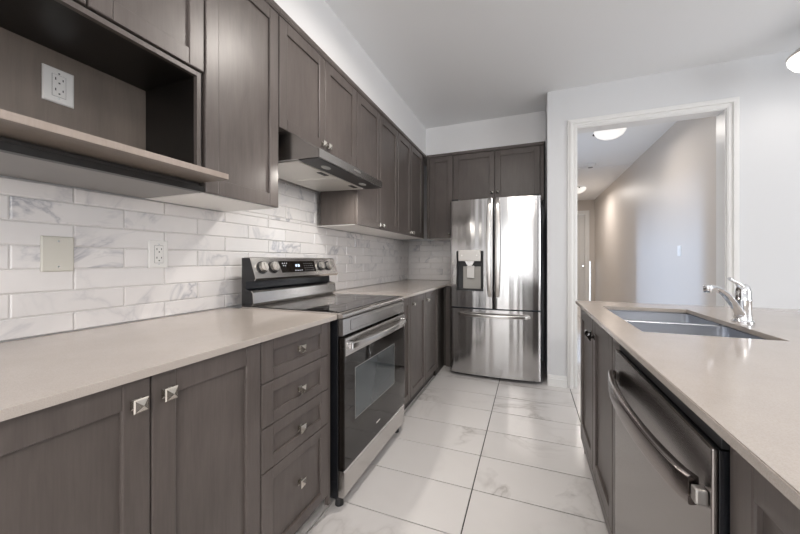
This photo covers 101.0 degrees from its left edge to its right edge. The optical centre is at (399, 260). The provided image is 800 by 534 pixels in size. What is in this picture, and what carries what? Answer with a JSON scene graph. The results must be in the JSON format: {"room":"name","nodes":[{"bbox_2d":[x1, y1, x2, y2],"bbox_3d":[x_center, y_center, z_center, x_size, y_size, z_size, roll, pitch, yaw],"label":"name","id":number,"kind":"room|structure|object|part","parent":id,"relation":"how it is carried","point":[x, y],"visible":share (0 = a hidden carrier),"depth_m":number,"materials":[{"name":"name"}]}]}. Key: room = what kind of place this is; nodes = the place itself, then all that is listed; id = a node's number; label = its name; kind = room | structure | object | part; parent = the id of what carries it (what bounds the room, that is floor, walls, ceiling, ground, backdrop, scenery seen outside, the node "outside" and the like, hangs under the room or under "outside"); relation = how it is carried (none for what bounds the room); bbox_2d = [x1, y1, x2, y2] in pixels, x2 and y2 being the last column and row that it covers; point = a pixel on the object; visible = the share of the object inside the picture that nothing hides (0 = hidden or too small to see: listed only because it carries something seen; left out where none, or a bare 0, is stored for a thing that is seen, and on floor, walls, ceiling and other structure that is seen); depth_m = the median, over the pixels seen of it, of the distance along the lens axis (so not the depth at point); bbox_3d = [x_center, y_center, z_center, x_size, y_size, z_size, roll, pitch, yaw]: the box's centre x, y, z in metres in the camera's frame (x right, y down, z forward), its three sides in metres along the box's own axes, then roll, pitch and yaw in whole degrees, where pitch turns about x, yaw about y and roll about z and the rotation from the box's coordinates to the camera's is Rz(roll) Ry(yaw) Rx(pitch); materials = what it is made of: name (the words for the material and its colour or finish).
{"room":"kitchen","nodes":[
{"label":"kitchen","id":0,"kind":"room"},
{"bbox_2d":[0,175,407,341],"bbox_3d":[-1.502,-0.211,0.687,0.150,2.837,8.680,0,0,21],"label":"wall","id":1,"kind":"structure","parent":0,"point":[238,306],"depth_m":1.39,"materials":[{"name":"white paint"}]},
{"bbox_2d":[0,0,228,197],"bbox_3d":[-1.036,-0.784,0.960,0.496,1.027,0.830,0,0,21],"label":"upper cabinet","id":2,"kind":"object","parent":1,"relation":"attached to","point":[133,128],"visible":1,"depth_m":1.13,"materials":[{"name":"brown wood"}]},
{"bbox_2d":[41,63,73,108],"bbox_3d":[-1.199,-0.612,1.157,0.010,0.120,0.084,0,0,21],"label":"wall outlet","id":3,"kind":"object","parent":2,"relation":"attached to","point":[57,86],"visible":1,"depth_m":1.15,"materials":[{"name":"white plastic"}]},
{"bbox_2d":[52,73,65,99],"bbox_3d":[-1.195,-0.612,1.156,0.003,0.077,0.038,0,0,21],"label":"socket","id":4,"kind":"object","parent":3,"relation":"attached to","point":[58,79],"depth_m":1.16,"materials":[{"name":"grey plastic"}]},
{"bbox_3d":[-0.984,-1.002,0.786,0.019,0.520,0.370,0,0,21],"label":"door","id":5,"kind":"part","parent":2,"relation":"part of","materials":[{"name":"brown wood"}]},
{"bbox_3d":[-1.109,-0.274,0.988,0.336,0.004,0.828,0,0,21],"label":"underside panel","id":6,"kind":"part","parent":2,"relation":"part of","materials":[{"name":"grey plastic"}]},
{"bbox_3d":[-0.938,-0.281,0.922,0.028,0.022,0.830,0,0,21],"label":"rail","id":7,"kind":"part","parent":2,"relation":"part of","materials":[{"name":"brown wood"}]},
{"bbox_2d":[0,118,227,182],"bbox_3d":[-1.037,-0.320,0.961,0.494,0.021,0.830,0,0,21],"label":"shelf","id":8,"kind":"object","parent":2,"relation":"attached to","point":[28,132],"depth_m":0.93,"materials":[{"name":"brown wood"}]},
{"bbox_3d":[-0.934,-0.530,0.912,0.018,0.400,0.814,0,0,21],"label":"niche frame","id":9,"kind":"part","parent":2,"relation":"part of","materials":[{"name":"brown wood"}]},
{"bbox_3d":[-0.848,-1.002,1.133,0.019,0.520,0.367,0,0,21],"label":"door","id":10,"kind":"part","parent":2,"relation":"part of","materials":[{"name":"brown wood"}]},
{"bbox_2d":[146,0,279,211],"bbox_3d":[-0.863,-0.784,1.562,0.378,1.028,0.412,0,0,21],"label":"upper cabinet","id":11,"kind":"object","parent":1,"relation":"attached to","point":[240,75],"visible":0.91,"depth_m":1.49,"materials":[{"name":"brown wood"}]},
{"bbox_3d":[-0.877,-0.272,1.567,0.344,0.004,0.408,0,0,21],"label":"underside panel","id":12,"kind":"part","parent":11,"relation":"part of","materials":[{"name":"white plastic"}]},
{"bbox_3d":[-0.704,-0.767,1.499,0.019,0.990,0.409,0,0,21],"label":"door","id":13,"kind":"part","parent":11,"relation":"part of","materials":[{"name":"brown wood"}]},
{"bbox_3d":[-0.701,-1.281,1.498,0.028,0.032,0.412,0,0,21],"label":"moulding","id":14,"kind":"part","parent":11,"relation":"part of","materials":[{"name":"brown wood"}]},
{"bbox_2d":[0,176,449,341],"bbox_3d":[-0.316,-0.171,2.493,0.734,0.858,4.210,0,0,21],"label":"grout","id":15,"kind":"object","parent":1,"relation":"attached to","point":[0,176],"depth_m":1.43,"materials":[{"name":"white"}]},
{"bbox_2d":[0,177,449,341],"bbox_3d":[-0.316,-0.171,2.492,0.731,0.856,4.205,0,0,21],"label":"tile backsplash","id":16,"kind":"structure","parent":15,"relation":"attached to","point":[430,259],"depth_m":1.46,"materials":[{"name":"tile"}]},
{"bbox_2d":[40,235,73,271],"bbox_3d":[-1.216,-0.025,1.172,0.008,0.125,0.088,0,0,21],"label":"blank plate","id":17,"kind":"object","parent":16,"relation":"attached to","point":[56,252],"visible":1,"depth_m":1.17,"materials":[{"name":"grey plastic"}]},
{"bbox_2d":[148,240,167,267],"bbox_3d":[-1.091,-0.029,1.489,0.010,0.125,0.084,0,0,21],"label":"wall outlet","id":18,"kind":"object","parent":16,"relation":"attached to","point":[157,250],"visible":1,"depth_m":1.48,"materials":[{"name":"white plastic"}]},
{"bbox_2d":[154,245,162,262],"bbox_3d":[-1.087,-0.029,1.488,0.003,0.080,0.038,0,0,21],"label":"socket","id":19,"kind":"object","parent":18,"relation":"attached to","point":[158,249],"depth_m":1.48,"materials":[{"name":"grey plastic"}]},
{"bbox_2d":[426,152,452,240],"bbox_3d":[0.547,-0.784,4.178,0.326,1.028,0.421,0,0,21],"label":"upper cabinet","id":20,"kind":"object","parent":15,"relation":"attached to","point":[439,166],"visible":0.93,"depth_m":4.02,"materials":[{"name":"brown wood"}]},
{"bbox_3d":[0.557,-0.272,4.203,0.322,0.004,0.364,0,0,21],"label":"underside panel","id":21,"kind":"part","parent":20,"relation":"part of","materials":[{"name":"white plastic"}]},
{"bbox_3d":[0.484,-1.281,4.017,0.326,0.032,0.030,0,0,21],"label":"moulding","id":22,"kind":"part","parent":20,"relation":"part of","materials":[{"name":"brown wood"}]},
{"bbox_2d":[278,7,357,166],"bbox_3d":[-0.626,-0.991,2.131,0.399,0.612,0.818,0,0,21],"label":"upper cabinet","id":23,"kind":"object","parent":1,"relation":"attached to","point":[317,100],"visible":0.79,"depth_m":1.97,"materials":[{"name":"brown wood"}]},
{"bbox_3d":[-0.553,-0.975,1.884,0.019,0.575,0.406,0,0,21],"label":"door","id":24,"kind":"part","parent":23,"relation":"part of","materials":[{"name":"brown wood"}]},
{"bbox_3d":[-0.475,-1.281,2.072,0.028,0.032,0.818,0,0,21],"label":"moulding","id":25,"kind":"part","parent":23,"relation":"part of","materials":[{"name":"brown wood"}]},
{"bbox_3d":[-0.403,-0.975,2.264,0.019,0.575,0.403,0,0,21],"label":"door","id":26,"kind":"part","parent":23,"relation":"part of","materials":[{"name":"brown wood"}]},
{"bbox_2d":[316,87,398,233],"bbox_3d":[-0.323,-0.784,2.901,0.399,1.028,0.830,0,0,21],"label":"upper cabinet","id":27,"kind":"object","parent":1,"relation":"attached to","point":[362,211],"visible":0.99,"depth_m":2.72,"materials":[{"name":"brown wood"}]},
{"bbox_2d":[278,131,381,191],"bbox_3d":[-0.515,-0.599,2.105,0.538,0.169,0.758,0,0,21],"label":"range hood","id":28,"kind":"object","parent":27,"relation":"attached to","point":[301,162],"visible":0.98,"depth_m":1.90,"materials":[{"name":"silver metal"}]},
{"bbox_3d":[-0.349,-0.272,2.911,0.344,0.004,0.827,0,0,21],"label":"underside panel","id":29,"kind":"part","parent":27,"relation":"part of","materials":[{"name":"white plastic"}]},
{"bbox_3d":[-0.251,-0.767,2.651,0.019,0.990,0.412,0,0,21],"label":"door","id":30,"kind":"part","parent":27,"relation":"part of","materials":[{"name":"brown wood"}]},
{"bbox_3d":[-0.173,-1.281,2.842,0.028,0.032,0.830,0,0,21],"label":"moulding","id":31,"kind":"part","parent":27,"relation":"part of","materials":[{"name":"brown wood"}]},
{"bbox_3d":[-0.100,-0.767,3.037,0.019,0.990,0.409,0,0,21],"label":"door","id":32,"kind":"part","parent":27,"relation":"part of","materials":[{"name":"brown wood"}]},
{"bbox_2d":[366,128,425,239],"bbox_3d":[-0.008,-0.784,3.707,0.401,1.028,0.896,0,0,21],"label":"upper cabinet","id":33,"kind":"object","parent":1,"relation":"attached to","point":[410,157],"visible":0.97,"depth_m":3.55,"materials":[{"name":"brown wood"}]},
{"bbox_3d":[-0.033,-0.272,3.716,0.344,0.004,0.892,0,0,21],"label":"underside panel","id":34,"kind":"part","parent":33,"relation":"part of","materials":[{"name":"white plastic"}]},
{"bbox_3d":[0.046,-0.767,3.408,0.019,0.990,0.374,0,0,21],"label":"door","id":35,"kind":"part","parent":33,"relation":"part of","materials":[{"name":"brown wood"}]},
{"bbox_3d":[0.143,-1.281,3.647,0.028,0.032,0.896,0,0,21],"label":"moulding","id":36,"kind":"part","parent":33,"relation":"part of","materials":[{"name":"brown wood"}]},
{"bbox_3d":[0.189,-0.767,3.771,0.019,0.990,0.399,0,0,21],"label":"door","id":37,"kind":"part","parent":33,"relation":"part of","materials":[{"name":"brown wood"}]},
{"bbox_2d":[274,0,544,165],"bbox_3d":[-0.619,-1.464,0.356,1.735,0.332,8.410,0,0,21],"label":"wall","id":38,"kind":"structure","parent":0,"point":[316,18],"depth_m":3.13,"materials":[{"name":"white paint"}]},
{"bbox_2d":[453,141,543,204],"bbox_3d":[1.165,-0.981,3.936,0.999,0.634,0.421,0,0,21],"label":"upper cabinet","id":39,"kind":"object","parent":38,"relation":"attached to","point":[511,170],"visible":0.85,"depth_m":3.76,"materials":[{"name":"brown wood"}]},
{"bbox_3d":[0.864,-0.977,3.872,0.478,0.570,0.019,0,0,21],"label":"door","id":40,"kind":"part","parent":39,"relation":"part of","materials":[{"name":"brown wood"}]},
{"bbox_3d":[1.101,-1.281,3.774,0.999,0.032,0.030,0,0,21],"label":"moulding","id":41,"kind":"part","parent":39,"relation":"part of","materials":[{"name":"brown wood"}]},
{"bbox_3d":[1.312,-0.977,3.696,0.478,0.570,0.019,0,0,21],"label":"door","id":42,"kind":"part","parent":39,"relation":"part of","materials":[{"name":"brown wood"}]},
{"bbox_2d":[312,380,580,533],"bbox_3d":[2.691,1.264,2.676,6.500,0.113,15.450,0,0,21],"label":"floor","id":43,"kind":"structure","parent":0,"point":[499,380],"depth_m":2.02,"materials":[{"name":"grey tile"}]},
{"bbox_2d":[295,305,608,533],"bbox_3d":[2.499,1.204,2.188,6.194,0.007,14.094,0,0,21],"label":"floor tile","id":44,"kind":"structure","parent":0,"point":[533,476],"depth_m":1.89,"materials":[{"name":"tile"}]},
{"bbox_2d":[0,343,259,533],"bbox_3d":[-0.920,0.740,0.934,0.712,0.918,0.726,0,0,21],"label":"base cabinet","id":45,"kind":"object","parent":44,"relation":"on","point":[175,451],"visible":0.89,"depth_m":0.80,"materials":[{"name":"brown wood"}]},
{"bbox_3d":[-0.692,0.689,0.654,0.019,0.806,0.357,0,0,21],"label":"door","id":46,"kind":"part","parent":45,"relation":"part of","materials":[{"name":"brown wood"}]},
{"bbox_3d":[-0.616,0.341,0.780,0.032,0.033,0.033,0,0,21],"label":"knob","id":47,"kind":"part","parent":45,"relation":"part of","materials":[{"name":"silver metal"}]},
{"bbox_2d":[0,307,336,421],"bbox_3d":[-0.852,0.270,1.140,0.708,0.022,1.218,0,0,21],"label":"countertop","id":48,"kind":"structure","parent":45,"relation":"on","point":[41,372],"depth_m":0.96,"materials":[{"name":"beige stone"}]},
{"bbox_3d":[-0.590,0.340,0.846,0.032,0.033,0.033,0,0,21],"label":"knob","id":49,"kind":"part","parent":45,"relation":"part of","materials":[{"name":"silver metal"}]},
{"bbox_3d":[-0.560,0.689,0.990,0.019,0.806,0.357,0,0,21],"label":"door","id":50,"kind":"part","parent":45,"relation":"part of","materials":[{"name":"brown wood"}]},
{"bbox_2d":[260,322,329,533],"bbox_3d":[-0.714,0.740,1.475,0.700,0.918,0.430,0,0,21],"label":"base cabinet","id":51,"kind":"object","parent":44,"relation":"on","point":[294,367],"visible":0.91,"depth_m":1.32,"materials":[{"name":"brown wood"}]},
{"bbox_3d":[-0.418,0.924,1.351,0.019,0.335,0.410,0,0,21],"label":"drawer","id":52,"kind":"part","parent":51,"relation":"part of","materials":[{"name":"brown wood"}]},
{"bbox_3d":[-0.418,0.676,1.351,0.019,0.156,0.410,0,0,21],"label":"drawer","id":53,"kind":"part","parent":51,"relation":"part of","materials":[{"name":"brown wood"}]},
{"bbox_3d":[-0.418,0.517,1.351,0.019,0.156,0.410,0,0,21],"label":"drawer","id":54,"kind":"part","parent":51,"relation":"part of","materials":[{"name":"brown wood"}]},
{"bbox_3d":[-0.418,0.361,1.351,0.019,0.150,0.410,0,0,21],"label":"drawer","id":55,"kind":"part","parent":51,"relation":"part of","materials":[{"name":"brown wood"}]},
{"bbox_3d":[-0.401,0.913,1.357,0.032,0.033,0.033,0,0,21],"label":"knob","id":56,"kind":"part","parent":51,"relation":"part of","materials":[{"name":"silver metal"}]},
{"bbox_3d":[-0.401,0.690,1.357,0.032,0.033,0.033,0,0,21],"label":"knob","id":57,"kind":"part","parent":51,"relation":"part of","materials":[{"name":"silver metal"}]},
{"bbox_3d":[-0.401,0.529,1.357,0.032,0.033,0.033,0,0,21],"label":"knob","id":58,"kind":"part","parent":51,"relation":"part of","materials":[{"name":"silver metal"}]},
{"bbox_3d":[-0.401,0.362,1.357,0.032,0.033,0.033,0,0,21],"label":"knob","id":59,"kind":"part","parent":51,"relation":"part of","materials":[{"name":"silver metal"}]},
{"bbox_2d":[241,257,406,506],"bbox_3d":[-0.391,0.589,2.061,0.712,1.220,0.824,0,0,21],"label":"range","id":60,"kind":"object","parent":44,"relation":"on","point":[367,333],"visible":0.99,"depth_m":1.83,"materials":[{"name":"silver metal"}]},
{"bbox_3d":[-0.767,0.037,1.840,0.031,0.068,0.072,0,0,21],"label":"knob","id":61,"kind":"part","parent":60,"relation":"part of","materials":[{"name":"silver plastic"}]},
{"bbox_3d":[-0.736,0.037,1.920,0.031,0.068,0.072,0,0,21],"label":"knob","id":62,"kind":"part","parent":60,"relation":"part of","materials":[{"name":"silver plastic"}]},
{"bbox_3d":[-0.665,0.044,2.168,0.084,0.130,0.814,0,0,21],"label":"control panel","id":63,"kind":"part","parent":60,"relation":"part of","materials":[{"name":"silver metal"}]},
{"bbox_3d":[-0.653,0.207,2.164,0.022,0.086,0.810,0,0,21],"label":"panel","id":64,"kind":"part","parent":60,"relation":"part of","materials":[{"name":"silver metal"}]},
{"bbox_2d":[258,293,398,312],"bbox_3d":[-0.392,0.250,2.061,0.521,0.003,0.794,0,0,21],"label":"glass cooktop","id":65,"kind":"object","parent":60,"relation":"in","point":[336,302],"depth_m":1.92,"materials":[{"name":"grey glass"}]},
{"bbox_3d":[-0.233,0.413,1.608,0.024,0.032,0.028,0,0,21],"label":"handle mount","id":66,"kind":"part","parent":60,"relation":"part of","materials":[{"name":"silver metal"}]},
{"bbox_3d":[-0.134,1.076,1.960,0.034,0.128,0.810,0,0,21],"label":"storage drawer","id":67,"kind":"part","parent":60,"relation":"part of","materials":[{"name":"silver metal"}]},
{"bbox_3d":[-0.133,0.689,1.959,0.036,0.633,0.810,0,0,21],"label":"oven door","id":68,"kind":"part","parent":60,"relation":"part of","materials":[{"name":"black glass"}]},
{"bbox_3d":[-0.114,0.319,1.974,0.002,0.050,0.718,0,0,21],"label":"trim panel","id":69,"kind":"part","parent":60,"relation":"part of","materials":[{"name":"silver metal"}]},
{"bbox_3d":[-0.082,0.413,1.939,0.048,0.034,0.752,0,0,21],"label":"handle","id":70,"kind":"part","parent":60,"relation":"part of","materials":[{"name":"silver metal"}]},
{"bbox_2d":[402,289,437,409],"bbox_3d":[-0.105,0.740,3.009,0.712,0.918,1.135,0,0,21],"label":"base cabinet","id":71,"kind":"object","parent":44,"relation":"on","point":[421,310],"visible":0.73,"depth_m":2.85,"materials":[{"name":"brown wood"}]},
{"bbox_2d":[334,279,449,298],"bbox_3d":[0.091,0.270,3.452,0.772,0.022,2.108,0,0,21],"label":"countertop","id":72,"kind":"structure","parent":71,"relation":"on","point":[408,288],"depth_m":3.08,"materials":[{"name":"beige stone"}]},
{"bbox_3d":[0.028,0.689,2.488,0.019,0.806,0.249,0,0,21],"label":"door","id":73,"kind":"part","parent":71,"relation":"part of","materials":[{"name":"brown wood"}]},
{"bbox_3d":[0.150,0.689,2.797,0.019,0.806,0.404,0,0,21],"label":"door","id":74,"kind":"part","parent":71,"relation":"part of","materials":[{"name":"brown wood"}]},
{"bbox_3d":[0.305,0.689,3.192,0.019,0.806,0.431,0,0,21],"label":"door","id":75,"kind":"part","parent":71,"relation":"part of","materials":[{"name":"brown wood"}]},
{"bbox_2d":[433,286,451,375],"bbox_3d":[0.301,0.740,3.983,0.755,0.918,0.965,0,0,21],"label":"base cabinet","id":76,"kind":"object","parent":44,"relation":"on","point":[444,306],"visible":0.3,"depth_m":3.73,"materials":[{"name":"grey"}]},
{"bbox_3d":[0.564,0.740,3.736,0.085,0.918,0.023,0,0,21],"label":"panel","id":77,"kind":"part","parent":76,"relation":"part of","materials":[{"name":"brown wood"}]},
{"bbox_2d":[450,194,540,381],"bbox_3d":[1.069,0.276,3.647,0.882,1.848,0.910,0,0,21],"label":"refrigerator","id":78,"kind":"object","parent":44,"relation":"on","point":[495,243],"visible":1,"depth_m":3.26,"materials":[{"name":"grey metal"}]},
{"bbox_3d":[0.722,-0.054,3.402,0.228,0.116,0.078,0,0,21],"label":"control panel","id":79,"kind":"part","parent":78,"relation":"part of","materials":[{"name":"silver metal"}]},
{"bbox_3d":[0.741,-0.074,3.413,0.446,1.105,0.086,0,0,23],"label":"door","id":80,"kind":"part","parent":78,"relation":"part of","materials":[{"name":"silver metal"}]},
{"bbox_3d":[0.750,0.176,3.438,0.180,0.236,0.006,0,0,21],"label":"splash plate","id":81,"kind":"part","parent":78,"relation":"part of","materials":[{"name":"grey plastic"}]},
{"bbox_3d":[0.881,-0.133,3.272,0.050,0.987,0.076,0,0,21],"label":"handle","id":82,"kind":"part","parent":78,"relation":"part of","materials":[{"name":"silver metal"}]},
{"bbox_3d":[0.918,0.548,3.265,0.696,0.032,0.089,0,0,21],"label":"handle","id":83,"kind":"part","parent":78,"relation":"part of","materials":[{"name":"silver metal"}]},
{"bbox_3d":[0.946,0.826,3.333,0.882,0.668,0.100,0,0,21],"label":"freezer drawer","id":84,"kind":"part","parent":78,"relation":"part of","materials":[{"name":"silver metal"}]},
{"bbox_3d":[0.962,-0.133,3.240,0.050,0.987,0.076,0,0,21],"label":"handle","id":85,"kind":"part","parent":78,"relation":"part of","materials":[{"name":"silver metal"}]},
{"bbox_3d":[1.155,-0.074,3.250,0.434,1.105,0.086,0,0,19],"label":"door","id":86,"kind":"part","parent":78,"relation":"part of","materials":[{"name":"silver metal"}]},
{"bbox_2d":[613,338,619,533],"bbox_3d":[0.820,0.737,1.204,0.048,0.925,0.132,0,0,21],"label":"filler panel","id":87,"kind":"object","parent":44,"relation":"on","point":[616,345],"visible":0.03,"depth_m":1.25,"materials":[{"name":"brown wood"}]},
{"bbox_2d":[608,345,729,533],"bbox_3d":[0.885,0.737,0.749,0.652,0.924,0.658,0,0,21],"label":"dishwasher","id":88,"kind":"object","parent":44,"relation":"on","point":[672,469],"visible":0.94,"depth_m":0.73,"materials":[{"name":"silver metal"}]},
{"bbox_3d":[0.606,0.400,0.859,0.051,0.052,0.606,0,0,21],"label":"handle","id":89,"kind":"part","parent":88,"relation":"part of","materials":[{"name":"silver metal"}]},
{"bbox_3d":[0.510,0.399,0.562,0.018,0.026,0.020,0,0,21],"label":"handle mount","id":90,"kind":"part","parent":88,"relation":"part of","materials":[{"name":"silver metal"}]},
{"bbox_2d":[581,309,765,533],"bbox_3d":[1.256,0.736,1.566,0.660,0.926,0.857,0,0,21],"label":"base cabinet","id":91,"kind":"object","parent":44,"relation":"on","point":[596,343],"visible":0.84,"depth_m":1.60,"materials":[{"name":"brown wood"}]},
{"bbox_3d":[1.065,0.677,1.869,0.019,0.765,0.425,0,0,21],"label":"door","id":92,"kind":"part","parent":91,"relation":"part of","materials":[{"name":"brown wood"}]},
{"bbox_3d":[0.946,0.378,1.635,0.032,0.033,0.033,0,0,21],"label":"knob","id":93,"kind":"part","parent":91,"relation":"part of","materials":[{"name":"brown metal"}]},
{"bbox_3d":[0.989,1.087,1.672,0.020,0.045,0.855,0,0,21],"label":"rail","id":94,"kind":"part","parent":91,"relation":"part of","materials":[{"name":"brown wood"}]},
{"bbox_3d":[0.908,0.677,1.471,0.019,0.765,0.419,0,0,21],"label":"door","id":95,"kind":"part","parent":91,"relation":"part of","materials":[{"name":"brown wood"}]},
{"bbox_2d":[730,446,799,533],"bbox_3d":[0.602,0.736,-0.098,0.660,0.926,1.118,0,0,21],"label":"base cabinet","id":96,"kind":"object","parent":44,"relation":"on","point":[757,506],"visible":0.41,"depth_m":0.47,"materials":[{"name":"brown wood"}]},
{"bbox_2d":[575,300,799,509],"bbox_3d":[1.165,0.263,0.574,1.203,0.019,2.820,0,0,21],"label":"countertop","id":97,"kind":"structure","parent":96,"relation":"on","point":[746,390],"depth_m":0.75,"materials":[{"name":"beige stone"}]},
{"bbox_2d":[607,309,766,339],"bbox_3d":[1.182,0.369,1.445,0.435,0.192,0.781,0,0,21],"label":"sink","id":98,"kind":"object","parent":97,"relation":"in","point":[645,321],"visible":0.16,"depth_m":1.49,"materials":[{"name":"silver metal"}]},
{"bbox_3d":[1.255,0.371,1.637,0.399,0.188,0.330,0,0,21],"label":"bowl","id":99,"kind":"part","parent":98,"relation":"part of","materials":[{"name":"silver metal"}]},
{"bbox_3d":[1.117,0.371,1.285,0.399,0.188,0.395,0,0,21],"label":"bowl","id":100,"kind":"part","parent":98,"relation":"part of","materials":[{"name":"silver metal"}]},
{"bbox_2d":[703,277,754,322],"bbox_3d":[1.318,0.160,1.318,0.282,0.185,0.066,0,0,-24],"label":"faucet","id":101,"kind":"object","parent":97,"relation":"on","point":[740,304],"visible":1,"depth_m":1.34,"materials":[{"name":"silver metal"}]},
{"bbox_3d":[1.309,0.165,1.322,0.224,0.140,0.034,0,0,-20],"label":"spout","id":102,"kind":"part","parent":101,"relation":"part of","materials":[{"name":"silver metal"}]},
{"bbox_3d":[1.392,0.097,1.360,0.068,0.059,0.028,0,0,-2],"label":"lever","id":103,"kind":"part","parent":101,"relation":"part of","materials":[{"name":"silver metal"}]},
{"bbox_2d":[408,165,543,360],"bbox_3d":[0.941,-0.211,4.326,1.735,2.837,0.120,0,0,21],"label":"wall","id":104,"kind":"structure","parent":0,"point":[425,167],"depth_m":3.96,"materials":[{"name":"white paint"}]},
{"bbox_2d":[325,0,799,167],"bbox_3d":[1.841,-1.653,0.512,6.500,0.195,10.800,0,0,21],"label":"ceiling","id":105,"kind":"structure","parent":0,"point":[451,62],"depth_m":2.48,"materials":[{"name":"white paint"}]},
{"bbox_2d":[585,163,595,167],"bbox_3d":[3.212,-1.598,5.561,0.176,0.063,0.176,0,0,21],"label":"smoke detector","id":106,"kind":"object","parent":105,"relation":"attached to","point":[588,165],"visible":1,"depth_m":5.51,"materials":[{"name":"white plastic"}]},
{"bbox_2d":[593,128,625,139],"bbox_3d":[2.568,-1.561,4.032,0.340,0.138,0.357,0,0,21],"label":"ceiling light","id":107,"kind":"object","parent":105,"relation":"attached to","point":[611,134],"visible":0.71,"depth_m":3.97,"materials":[{"name":"white glass"}]},
{"bbox_2d":[786,48,799,72],"bbox_3d":[2.826,-1.461,2.199,0.330,0.338,0.330,0,0,21],"label":"ceiling light","id":108,"kind":"object","parent":105,"relation":"attached to","point":[793,61],"visible":1,"depth_m":2.25,"materials":[{"name":"white glass"}]},
{"bbox_2d":[577,200,594,300],"bbox_3d":[4.662,-0.206,8.977,1.460,2.827,0.120,0,0,21],"label":"wall","id":109,"kind":"structure","parent":0,"point":[582,205],"depth_m":8.75,"materials":[{"name":"grey paint"}]},
{"bbox_2d":[577,215,584,300],"bbox_3d":[4.542,-0.020,8.951,0.835,2.420,0.134,0,0,21],"label":"door","id":110,"kind":"structure","parent":109,"relation":"in","point":[580,218],"depth_m":8.85,"materials":[{"name":"white paint"}]},
{"bbox_2d":[577,210,588,300],"bbox_3d":[4.544,-0.070,8.944,1.045,2.540,0.026,0,0,21],"label":"trim","id":111,"kind":"structure","parent":109,"relation":"attached to","point":[586,212],"depth_m":8.78,"materials":[{"name":"white paint"}]},
{"bbox_2d":[577,163,632,200],"bbox_3d":[3.990,-1.685,7.484,2.100,0.130,3.750,0,0,21],"label":"ceiling","id":112,"kind":"structure","parent":0,"point":[596,180],"depth_m":6.49,"materials":[{"name":"white paint"}]},
{"bbox_2d":[577,186,585,193],"bbox_3d":[3.913,-1.551,7.264,0.340,0.138,0.357,0,0,21],"label":"ceiling light","id":113,"kind":"object","parent":112,"relation":"attached to","point":[580,189],"visible":0.62,"depth_m":7.14,"materials":[{"name":"white glass"}]},
{"bbox_2d":[595,116,715,305],"bbox_3d":[4.070,-0.211,5.721,0.180,2.836,6.374,0,0,21],"label":"wall","id":114,"kind":"structure","parent":0,"point":[665,200],"depth_m":4.21,"materials":[{"name":"grey paint"}]},
{"bbox_2d":[677,245,680,255],"bbox_3d":[3.211,-0.115,3.794,0.009,0.120,0.090,0,0,21],"label":"light switch","id":115,"kind":"object","parent":114,"relation":"attached to","point":[678,247],"visible":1,"depth_m":3.78,"materials":[{"name":"white plastic"}]},
{"bbox_2d":[544,50,799,384],"bbox_3d":[3.675,-0.211,2.808,4.465,2.837,0.944,0,0,21],"label":"wall","id":116,"kind":"structure","parent":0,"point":[768,91],"depth_m":2.65,"materials":[{"name":"white paint"}]},
{"bbox_2d":[548,374,566,387],"bbox_3d":[1.502,1.147,3.147,0.170,0.105,0.014,0,0,21],"label":"baseboard","id":117,"kind":"structure","parent":116,"relation":"attached to","point":[553,380],"depth_m":3.14,"materials":[{"name":"white paint"}]},
{"bbox_2d":[567,96,739,388],"bbox_3d":[2.184,-0.062,2.948,1.243,2.525,0.166,0,0,21],"label":"door frame","id":118,"kind":"structure","parent":116,"relation":"attached to","point":[732,105],"depth_m":2.80,"materials":[{"name":"white paint"}]}
]}

